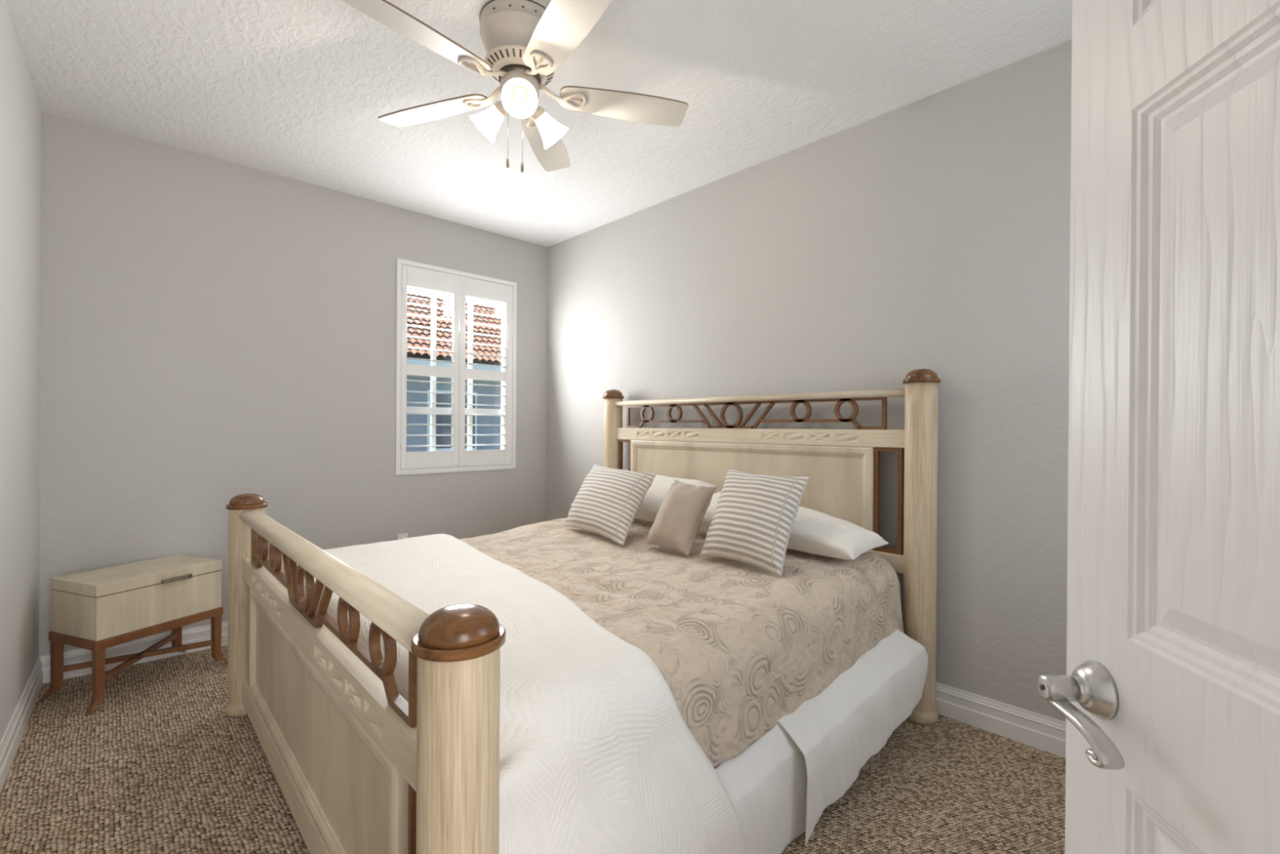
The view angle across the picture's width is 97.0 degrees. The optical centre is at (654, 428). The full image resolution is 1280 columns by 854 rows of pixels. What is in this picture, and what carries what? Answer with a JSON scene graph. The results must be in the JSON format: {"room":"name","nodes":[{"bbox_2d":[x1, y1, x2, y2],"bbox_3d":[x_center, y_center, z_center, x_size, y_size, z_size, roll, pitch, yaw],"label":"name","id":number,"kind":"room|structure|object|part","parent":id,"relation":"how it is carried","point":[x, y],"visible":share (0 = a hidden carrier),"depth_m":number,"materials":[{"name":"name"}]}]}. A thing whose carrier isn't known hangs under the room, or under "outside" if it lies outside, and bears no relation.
{"room":"bedroom","nodes":[
{"label":"bedroom","id":0,"kind":"room"},
{"bbox_2d":[0,0,41,742],"bbox_3d":[-1.513,-0.136,1.029,0.120,2.787,4.555,0,0,-42],"label":"wall","id":1,"kind":"structure","parent":0,"point":[20,113],"depth_m":2.27,"materials":[{"name":"paint"}]},
{"bbox_2d":[0,657,43,793],"bbox_3d":[-1.509,1.190,1.118,0.014,0.133,4.416,0,0,-42],"label":"baseboard","id":2,"kind":"structure","parent":1,"relation":"attached to","point":[11,740],"depth_m":2.26,"materials":[{"name":"white wood"}]},
{"bbox_2d":[39,111,547,656],"bbox_3d":[-2.029,-0.147,3.784,3.009,2.787,0.120,0,0,-44],"label":"wall","id":3,"kind":"structure","parent":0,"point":[214,331],"depth_m":3.27,"materials":[{"name":"paint"}]},
{"bbox_2d":[39,621,227,683],"bbox_3d":[-1.960,1.181,3.769,2.894,0.133,0.014,0,0,-44],"label":"baseboard","id":4,"kind":"structure","parent":3,"relation":"attached to","point":[199,633],"depth_m":3.00,"materials":[{"name":"white wood"}]},
{"bbox_2d":[397,533,408,539],"bbox_3d":[-1.758,0.790,3.966,0.070,0.114,0.010,0,0,-44],"label":"wall outlet","id":5,"kind":"object","parent":3,"relation":"attached to","point":[404,535],"visible":0.36,"depth_m":3.96,"materials":[{"name":"white plastic"}]},
{"bbox_2d":[395,257,516,475],"bbox_3d":[-1.483,-0.427,4.282,0.937,1.508,0.156,0,0,-44],"label":"window shutters","id":6,"kind":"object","parent":3,"relation":"attached to","point":[461,285],"depth_m":4.23,"materials":[{"name":"white wood"}]},
{"bbox_3d":[-1.619,-0.432,4.100,0.419,1.426,0.028,0,0,-44],"label":"shutter panel","id":7,"kind":"part","parent":6,"relation":"part of","materials":[{"name":"white wood"}]},
{"bbox_3d":[-1.520,-0.432,4.320,0.876,1.438,0.050,0,0,-44],"label":"sash","id":8,"kind":"part","parent":6,"relation":"part of","materials":[{"name":"white wood"}]},
{"bbox_3d":[-1.307,-0.431,4.404,0.446,1.426,0.028,0,0,-44],"label":"shutter panel","id":9,"kind":"part","parent":6,"relation":"part of","materials":[{"name":"white wood"}]},
{"bbox_2d":[0,644,1065,853],"bbox_3d":[-0.055,1.317,1.206,4.013,0.100,6.587,0,0,-44],"label":"floor","id":10,"kind":"structure","parent":0,"point":[160,766],"depth_m":2.00,"materials":[{"name":"carpet"}]},
{"bbox_2d":[38,554,227,715],"bbox_3d":[-2.531,0.966,2.804,0.383,0.552,0.606,0,0,20],"label":"storage chest","id":11,"kind":"object","parent":10,"relation":"on","point":[95,611],"visible":0.98,"depth_m":2.65,"materials":[{"name":"brown wood"}]},
{"bbox_3d":[-2.782,1.109,2.613,0.034,0.264,0.075,0,0,20],"label":"leg","id":12,"kind":"part","parent":11,"relation":"part of","materials":[{"name":"brown wood"}]},
{"bbox_3d":[-2.472,1.111,2.500,0.044,0.263,0.090,0,0,-5],"label":"leg","id":13,"kind":"part","parent":11,"relation":"part of","materials":[{"name":"brown wood"}]},
{"bbox_3d":[-2.538,0.716,2.807,0.355,0.052,0.525,0,0,20],"label":"lid","id":14,"kind":"part","parent":11,"relation":"part of","materials":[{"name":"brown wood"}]},
{"bbox_3d":[-2.345,0.735,2.783,0.024,0.023,0.129,0,0,20],"label":"pull handle","id":15,"kind":"part","parent":11,"relation":"part of","materials":[{"name":"grey metal"}]},
{"bbox_3d":[-2.600,1.108,3.112,0.034,0.264,0.075,0,0,20],"label":"leg","id":16,"kind":"part","parent":11,"relation":"part of","materials":[{"name":"brown wood"}]},
{"bbox_3d":[-2.290,1.111,2.999,0.090,0.263,0.044,0,0,-44],"label":"leg","id":17,"kind":"part","parent":11,"relation":"part of","materials":[{"name":"brown wood"}]},
{"bbox_2d":[224,368,940,853],"bbox_3d":[-0.310,0.494,2.482,2.308,1.536,2.314,0,0,-44],"label":"bed","id":18,"kind":"object","parent":10,"relation":"on","point":[358,766],"visible":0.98,"depth_m":1.71,"materials":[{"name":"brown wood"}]},
{"bbox_3d":[-1.816,0.800,2.525,0.154,0.902,0.154,0,0,-44],"label":"post","id":19,"kind":"part","parent":18,"relation":"part of","materials":[{"name":"brown wood"}]},
{"bbox_3d":[-1.077,1.146,1.743,0.073,0.105,2.040,0,0,-44],"label":"rail","id":20,"kind":"part","parent":18,"relation":"part of","materials":[{"name":"brown wood"}]},
{"bbox_3d":[-1.081,0.875,1.737,0.033,0.440,1.684,0,0,-43],"label":"inset panel","id":21,"kind":"part","parent":18,"relation":"part of","materials":[{"name":"brown wood"}]},
{"bbox_3d":[-1.074,0.612,1.741,0.046,0.089,2.040,0,0,-43],"label":"carved rail","id":22,"kind":"part","parent":18,"relation":"part of","materials":[{"name":"brown wood"}]},
{"bbox_3d":[-1.069,0.386,1.744,0.080,0.048,2.040,0,0,-43],"label":"footboard","id":23,"kind":"part","parent":18,"relation":"part of","materials":[{"name":"brown wood"}]},
{"bbox_3d":[-0.433,0.881,1.079,0.014,0.437,0.157,0,0,-43],"label":"frame","id":24,"kind":"part","parent":18,"relation":"part of","materials":[{"name":"brown wood"}]},
{"bbox_3d":[-0.333,0.814,0.961,0.154,0.902,0.154,0,0,-44],"label":"post","id":25,"kind":"part","parent":18,"relation":"part of","materials":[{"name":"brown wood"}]},
{"bbox_3d":[-0.293,0.521,4.002,0.154,1.474,0.154,0,0,-44],"label":"post","id":26,"kind":"part","parent":18,"relation":"part of","materials":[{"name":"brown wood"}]},
{"bbox_3d":[-0.195,0.313,3.899,0.024,0.482,0.129,0,0,-44],"label":"frame","id":27,"kind":"part","parent":18,"relation":"part of","materials":[{"name":"brown wood"}]},
{"bbox_3d":[0.435,0.319,3.243,0.033,0.485,1.684,0,0,-44],"label":"inset panel","id":28,"kind":"part","parent":18,"relation":"part of","materials":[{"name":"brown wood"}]},
{"bbox_3d":[0.442,-0.170,3.246,0.066,0.035,1.984,0,0,-44],"label":"headboard","id":29,"kind":"part","parent":18,"relation":"part of","materials":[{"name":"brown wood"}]},
{"bbox_3d":[0.443,0.038,3.248,0.046,0.080,1.984,0,0,-44],"label":"carved rail","id":30,"kind":"part","parent":18,"relation":"part of","materials":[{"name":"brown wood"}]},
{"bbox_2d":[715,628,928,853],"bbox_3d":[0.617,1.053,1.962,1.390,0.422,0.155,0,0,-44],"label":"bed skirt","id":31,"kind":"object","parent":18,"relation":"hanging from","point":[781,785],"visible":0.84,"depth_m":1.82,"materials":[{"name":"fabric"}]},
{"bbox_3d":[0.303,1.082,1.676,0.541,0.360,0.127,0,0,-44],"label":"skirt panel","id":32,"kind":"part","parent":31,"relation":"part of","materials":[{"name":"fabric"}]},
{"bbox_3d":[0.762,1.052,2.104,0.985,0.419,0.155,0,0,-44],"label":"skirt panel","id":33,"kind":"part","parent":31,"relation":"part of","materials":[{"name":"fabric"}]},
{"bbox_3d":[0.439,0.600,3.249,0.046,0.081,1.984,0,0,-44],"label":"rail","id":34,"kind":"part","parent":18,"relation":"part of","materials":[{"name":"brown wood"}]},
{"bbox_3d":[1.075,0.325,2.596,0.024,0.482,0.129,0,0,-44],"label":"frame","id":35,"kind":"part","parent":18,"relation":"part of","materials":[{"name":"brown wood"}]},
{"bbox_3d":[1.173,0.534,2.498,0.154,1.474,0.154,0,0,-44],"label":"post","id":36,"kind":"part","parent":18,"relation":"part of","materials":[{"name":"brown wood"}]},
{"bbox_2d":[4,0,1071,247],"bbox_3d":[-0.036,-1.570,1.199,4.013,0.100,6.587,0,0,-44],"label":"ceiling","id":37,"kind":"structure","parent":0,"point":[298,90],"depth_m":2.49,"materials":[{"name":"white paint"}]},
{"bbox_2d":[341,0,688,173],"bbox_3d":[-0.518,-1.243,2.112,1.250,0.565,1.268,0,0,-44],"label":"ceiling fan","id":38,"kind":"object","parent":37,"relation":"hanging from","point":[525,42],"visible":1,"depth_m":2.04,"materials":[{"name":"cream painted metal"},{"name":"cream painted wood"},{"name":"frosted glass"}]},
{"bbox_3d":[-0.763,-1.285,1.835,0.141,0.037,0.504,1,0,39],"label":"fan blade","id":39,"kind":"part","parent":38,"relation":"part of","materials":[{"name":"white wood"}]},
{"bbox_3d":[-0.883,-1.287,2.292,0.504,0.037,0.141,0,0,21],"label":"fan blade","id":40,"kind":"part","parent":38,"relation":"part of","materials":[{"name":"white wood"}]},
{"bbox_3d":[-0.648,-1.178,2.179,0.122,0.135,0.137,0,0,-44],"label":"lamp shade","id":41,"kind":"part","parent":38,"relation":"part of","materials":[{"name":"white glass"}]},
{"bbox_2d":[493,100,507,116],"bbox_3d":[-0.597,-1.215,2.173,0.073,0.091,0.099,0,0,-44],"label":"socket","id":42,"kind":"object","parent":38,"relation":"attached to","point":[500,110],"depth_m":2.15,"materials":[{"name":"white metal"}]},
{"bbox_3d":[-0.543,-1.110,2.107,0.002,0.218,0.002,0,0,-44],"label":"pull chain","id":43,"kind":"part","parent":38,"relation":"part of","materials":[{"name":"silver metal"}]},
{"bbox_2d":[511,85,527,102],"bbox_3d":[-0.487,-1.214,2.057,0.075,0.091,0.098,0,0,-44],"label":"bulb","id":44,"kind":"object","parent":38,"relation":"attached to","point":[519,93],"depth_m":2.05,"materials":[{"name":"white glass"}]},
{"bbox_3d":[-0.484,-1.176,2.006,0.123,0.135,0.137,0,0,-44],"label":"lamp shade","id":45,"kind":"part","parent":38,"relation":"part of","materials":[{"name":"white glass"}]},
{"bbox_2d":[531,105,545,120],"bbox_3d":[-0.440,-1.214,2.212,0.104,0.091,0.057,0,0,-44],"label":"socket","id":46,"kind":"object","parent":38,"relation":"attached to","point":[539,114],"depth_m":2.18,"materials":[{"name":"white metal"}]},
{"bbox_3d":[-0.486,-1.285,2.547,0.141,0.037,0.504,0,0,3],"label":"fan blade","id":47,"kind":"part","parent":38,"relation":"part of","materials":[{"name":"white"}]},
{"bbox_3d":[-0.412,-1.176,2.237,0.139,0.135,0.124,0,0,-44],"label":"lamp shade","id":48,"kind":"part","parent":38,"relation":"part of","materials":[{"name":"white glass"}]},
{"bbox_3d":[-0.291,-1.282,1.808,0.141,0.037,0.504,0,0,-33],"label":"fan blade","id":49,"kind":"part","parent":38,"relation":"part of","materials":[{"name":"white wood"}]},
{"bbox_3d":[-0.120,-1.282,2.248,0.504,0.037,0.141,0,0,-15],"label":"fan blade","id":50,"kind":"part","parent":38,"relation":"part of","materials":[{"name":"white wood"}]},
{"bbox_2d":[546,40,1071,721],"bbox_3d":[0.678,-0.127,3.249,0.120,2.787,4.667,0,0,-44],"label":"wall","id":51,"kind":"structure","parent":0,"point":[932,232],"depth_m":2.65,"materials":[{"name":"paint"}]},
{"bbox_2d":[935,681,1066,757],"bbox_3d":[0.621,1.200,3.205,0.014,0.133,4.427,0,0,-44],"label":"baseboard","id":52,"kind":"structure","parent":51,"relation":"attached to","point":[1041,731],"depth_m":2.35,"materials":[{"name":"white wood"}]},
{"bbox_3d":[1.075,-0.117,0.461,3.204,2.787,0.120,0,0,-44],"label":"wall door","id":53,"kind":"structure","parent":0,"visible":0},
{"bbox_3d":[0.312,0.213,-0.270,0.849,2.120,0.136,0,0,-44],"label":"door frame","id":54,"kind":"structure","parent":53,"relation":"attached to","visible":0},
{"bbox_2d":[1036,0,1279,853],"bbox_3d":[0.511,0.251,0.392,0.104,2.018,0.762,0,0,5],"label":"door","id":55,"kind":"structure","parent":54,"relation":"attached to","point":[1168,695],"depth_m":0.60,"materials":[{"name":"white paint"}]},
{"bbox_3d":[0.502,0.344,0.669,0.026,0.060,0.111,0,0,3],"label":"lever","id":56,"kind":"part","parent":55,"relation":"part of","materials":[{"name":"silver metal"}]},
{"bbox_3d":[0.540,0.325,0.708,0.031,0.068,0.068,0,0,5],"label":"handle","id":57,"kind":"part","parent":55,"relation":"part of","materials":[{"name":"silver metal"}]},
{"label":"outside","id":58,"kind":"structure","parent":0,"visible":0},
{"bbox_3d":[-9.085,1.471,15.043,24.000,0.100,25.793,0,0,-44],"label":"ground","id":59,"kind":"structure","parent":58,"visible":0},
{"bbox_2d":[406,286,501,451],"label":"window","id":60,"kind":"structure","parent":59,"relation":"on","point":[416,309],"depth_m":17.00,"materials":[{"name":"clear glass"}]},
{"bbox_3d":[-0.314,0.799,2.500,2.015,0.326,1.911,0,0,-44],"label":"mattress","id":61,"kind":"object","parent":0,"visible":0},
{"bbox_2d":[458,517,904,768],"bbox_3d":[-0.261,0.744,2.552,1.831,0.403,2.058,0,0,-44],"label":"coverlet","id":62,"kind":"object","parent":61,"relation":"on","point":[738,646],"visible":0.49,"depth_m":2.00,"materials":[{"name":"beige fabric"}]},
{"bbox_2d":[280,533,744,853],"bbox_3d":[-0.727,0.899,2.088,0.869,0.700,2.262,0,0,-44],"label":"quilt","id":63,"kind":"object","parent":62,"relation":"on","point":[598,754],"visible":0.55,"depth_m":1.34,"materials":[{"name":"white fabric"}]},
{"bbox_2d":[563,464,657,545],"bbox_3d":[-0.256,0.386,3.079,0.354,0.343,0.666,0,0,-44],"label":"striped cushion","id":64,"kind":"object","parent":62,"relation":"on","point":[608,500],"visible":1,"depth_m":2.98,"materials":[{"name":"grey fabric"}]},
{"bbox_2d":[570,474,714,521],"bbox_3d":[-0.108,0.394,3.431,0.303,0.245,0.980,0,0,-44],"label":"pillow","id":65,"kind":"object","parent":62,"relation":"on","point":[652,501],"visible":0.16,"depth_m":3.18,"materials":[{"name":"fabric"}]},
{"bbox_2d":[646,480,716,555],"bbox_3d":[0.126,0.406,2.667,0.236,0.302,0.289,0,0,-44],"label":"cushion","id":66,"kind":"object","parent":62,"relation":"on","point":[679,517],"visible":1,"depth_m":2.60,"materials":[{"name":"beige fabric"}]},
{"bbox_2d":[698,491,720,532],"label":"pillow","id":67,"kind":"object","parent":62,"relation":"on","point":[707,519],"depth_m":2.84,"materials":[{"name":"fabric"}]},
{"bbox_2d":[699,468,809,576],"bbox_3d":[0.420,0.376,2.428,0.295,0.369,0.482,0,0,-44],"label":"striped cushion","id":68,"kind":"object","parent":62,"relation":"on","point":[753,518],"visible":1,"depth_m":2.34,"materials":[{"name":"grey fabric"}]},
{"bbox_2d":[786,506,888,559],"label":"pillow","id":69,"kind":"object","parent":62,"relation":"on","point":[816,532],"depth_m":2.43,"materials":[{"name":"fabric"}]}
]}

